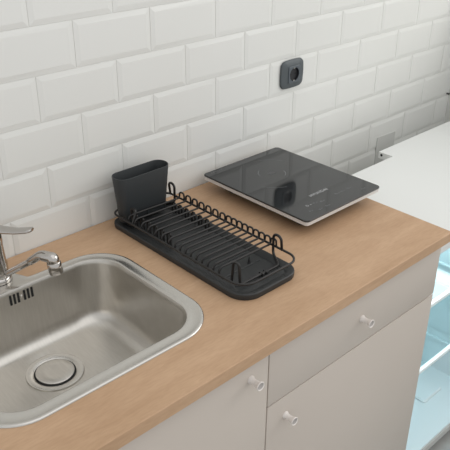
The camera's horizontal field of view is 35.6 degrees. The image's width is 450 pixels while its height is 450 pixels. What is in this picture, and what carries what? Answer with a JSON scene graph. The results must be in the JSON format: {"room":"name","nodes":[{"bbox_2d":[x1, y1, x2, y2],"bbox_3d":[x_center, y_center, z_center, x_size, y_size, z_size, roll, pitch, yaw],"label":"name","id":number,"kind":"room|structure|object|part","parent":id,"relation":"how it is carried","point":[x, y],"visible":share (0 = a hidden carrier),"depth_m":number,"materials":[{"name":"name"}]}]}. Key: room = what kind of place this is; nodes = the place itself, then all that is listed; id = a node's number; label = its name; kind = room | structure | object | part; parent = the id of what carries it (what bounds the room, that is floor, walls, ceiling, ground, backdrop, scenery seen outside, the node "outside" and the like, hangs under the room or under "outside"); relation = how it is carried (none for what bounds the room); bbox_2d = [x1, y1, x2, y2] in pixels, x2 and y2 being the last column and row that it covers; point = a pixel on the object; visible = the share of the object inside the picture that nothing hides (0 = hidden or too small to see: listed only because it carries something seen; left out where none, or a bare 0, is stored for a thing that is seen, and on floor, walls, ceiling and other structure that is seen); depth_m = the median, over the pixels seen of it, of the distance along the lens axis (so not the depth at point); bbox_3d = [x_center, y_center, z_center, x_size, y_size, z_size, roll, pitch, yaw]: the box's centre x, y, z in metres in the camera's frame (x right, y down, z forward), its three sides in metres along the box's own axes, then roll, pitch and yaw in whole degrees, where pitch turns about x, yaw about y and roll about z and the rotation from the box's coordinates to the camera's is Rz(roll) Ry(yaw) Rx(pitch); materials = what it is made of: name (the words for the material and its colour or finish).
{"room":"kitchen","nodes":[
{"label":"kitchen","id":0,"kind":"room"},
{"bbox_2d":[0,0,449,258],"bbox_3d":[-0.360,-0.282,1.562,3.190,2.400,0.123,-24,37,-37],"label":"wall","id":1,"kind":"structure","parent":0,"point":[91,91],"depth_m":1.72,"materials":[{"name":"white tile"}]},
{"bbox_2d":[280,57,302,88],"bbox_3d":[0.190,-0.424,1.966,0.094,0.082,0.015,-24,37,-37],"label":"wall socket","id":2,"kind":"object","parent":1,"relation":"attached to","point":[291,71],"visible":1,"depth_m":1.96,"materials":[{"name":"grey plastic"}]},
{"bbox_2d":[374,131,394,164],"bbox_3d":[0.559,-0.261,2.458,0.105,0.123,0.002,-24,37,-37],"label":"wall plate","id":3,"kind":"object","parent":1,"relation":"attached to","point":[385,141],"visible":0.43,"depth_m":2.44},
{"bbox_2d":[429,430,449,449],"bbox_3d":[0.816,1.125,1.560,4.000,0.060,2.720,-24,37,-37],"label":"floor","id":4,"kind":"structure","parent":0,"point":[443,443],"depth_m":2.27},
{"bbox_2d":[118,355,268,449],"bbox_3d":[-0.319,0.615,1.507,0.606,0.874,0.578,-24,37,-37],"label":"base cabinet","id":5,"kind":"object","parent":4,"relation":"on","point":[232,416],"visible":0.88,"depth_m":1.29,"materials":[{"name":"beige wood"}]},
{"bbox_2d":[0,182,449,449],"bbox_3d":[-0.110,0.118,1.484,1.213,0.026,0.596,-24,37,-37],"label":"countertop","id":6,"kind":"structure","parent":5,"relation":"on","point":[341,257],"depth_m":1.42,"materials":[{"name":"brown wood"}]},
{"bbox_2d":[0,225,62,285],"bbox_3d":[-0.408,0.059,1.412,0.178,0.137,0.054,6,29,10],"label":"faucet","id":7,"kind":"object","parent":6,"relation":"on","point":[54,265],"visible":1,"depth_m":1.39,"materials":[{"name":"silver metal"}]},
{"bbox_3d":[-0.431,0.015,1.390,0.115,0.040,0.033,8,29,15],"label":"lever","id":8,"kind":"part","parent":7,"relation":"part of","materials":[{"name":"silver metal"}]},
{"bbox_3d":[-0.393,0.083,1.413,0.141,0.082,0.024,8,29,15],"label":"spout","id":9,"kind":"part","parent":7,"relation":"part of","materials":[{"name":"silver metal"}]},
{"bbox_2d":[0,253,203,428],"bbox_3d":[-0.328,0.244,1.374,0.476,0.154,0.445,-24,37,-37],"label":"sink","id":10,"kind":"object","parent":6,"relation":"in","point":[69,335],"visible":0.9,"depth_m":1.46,"materials":[{"name":"silver metal"}]},
{"bbox_2d":[114,182,294,299],"bbox_3d":[-0.054,0.021,1.561,0.176,0.070,0.456,-24,37,-37],"label":"dish rack","id":11,"kind":"object","parent":6,"relation":"on","point":[239,269],"visible":0.99,"depth_m":1.53,"materials":[{"name":"black plastic"}]},
{"bbox_2d":[112,160,167,222],"bbox_3d":[-0.197,-0.077,1.659,0.150,0.117,0.050,-24,37,-37],"label":"holder","id":12,"kind":"object","parent":11,"relation":"in","point":[143,186],"visible":0.78,"depth_m":1.64,"materials":[{"name":"plastic"}]},
{"bbox_3d":[-0.189,-0.049,1.680,0.061,0.061,0.184,16,32,27],"label":"frame","id":13,"kind":"part","parent":11,"relation":"part of","materials":[{"name":"black metal"}]},
{"bbox_3d":[0.072,0.071,1.458,0.039,0.060,0.147,22,35,35],"label":"frame","id":14,"kind":"part","parent":11,"relation":"part of","materials":[{"name":"black metal"}]},
{"bbox_2d":[204,147,378,225],"bbox_3d":[0.167,-0.095,1.806,0.283,0.045,0.360,-24,37,-37],"label":"induction hob","id":15,"kind":"object","parent":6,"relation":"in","point":[305,191],"visible":1,"depth_m":1.77,"materials":[{"name":"black glass"}]},
{"bbox_3d":[0.167,-0.106,1.801,0.281,0.012,0.358,-24,37,-37],"label":"frame","id":16,"kind":"part","parent":15,"relation":"part of","materials":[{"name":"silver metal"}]},
{"bbox_3d":[0.057,0.293,1.303,0.020,0.020,0.028,-24,37,-37],"label":"knob","id":17,"kind":"part","parent":5,"relation":"part of","materials":[{"name":"white plastic"}]},
{"bbox_2d":[264,248,440,449],"bbox_3d":[0.122,0.421,1.871,0.600,0.874,0.578,-24,37,-37],"label":"base cabinet","id":18,"kind":"object","parent":4,"relation":"on","point":[348,382],"visible":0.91,"depth_m":1.61,"materials":[{"name":"beige wood"}]},
{"bbox_3d":[0.134,0.397,1.441,0.020,0.020,0.028,-24,37,-37],"label":"knob","id":19,"kind":"part","parent":18,"relation":"part of","materials":[{"name":"white plastic"}]},
{"bbox_3d":[0.309,0.209,1.525,0.020,0.020,0.028,-24,37,-37],"label":"knob","id":20,"kind":"part","parent":18,"relation":"part of","materials":[{"name":"white plastic"}]},
{"bbox_2d":[406,242,449,449],"bbox_3d":[0.569,0.266,2.207,0.548,0.833,0.411,-24,37,-37],"label":"refrigerator","id":21,"kind":"object","parent":4,"relation":"on","point":[430,419],"visible":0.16,"depth_m":2.36,"materials":[{"name":"blue"}]},
{"bbox_2d":[352,121,449,230],"bbox_3d":[0.718,-0.183,2.141,0.974,0.020,0.434,-24,37,-37],"label":"refrigerator top","id":22,"kind":"structure","parent":21,"relation":"on","point":[413,177],"depth_m":2.04,"materials":[{"name":"white"}]},
{"bbox_3d":[0.694,0.342,2.085,0.474,0.011,0.011,-24,37,-37],"label":"shelf trim","id":23,"kind":"part","parent":21,"relation":"part of","materials":[{"name":"white"}]},
{"bbox_3d":[0.706,0.664,2.253,0.540,0.027,0.004,-24,37,-37],"label":"rail","id":24,"kind":"part","parent":21,"relation":"part of","materials":[{"name":"grey"}]},
{"bbox_3d":[0.695,0.143,1.977,0.474,0.011,0.011,-24,37,-37],"label":"shelf trim","id":25,"kind":"part","parent":21,"relation":"part of","materials":[{"name":"white"}]},
{"bbox_2d":[444,89,449,122],"bbox_3d":[1.287,-0.585,2.144,0.110,2.400,1.420,-24,37,-37],"label":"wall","id":26,"kind":"structure","parent":0,"point":[447,115],"depth_m":2.67,"materials":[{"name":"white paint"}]}
]}

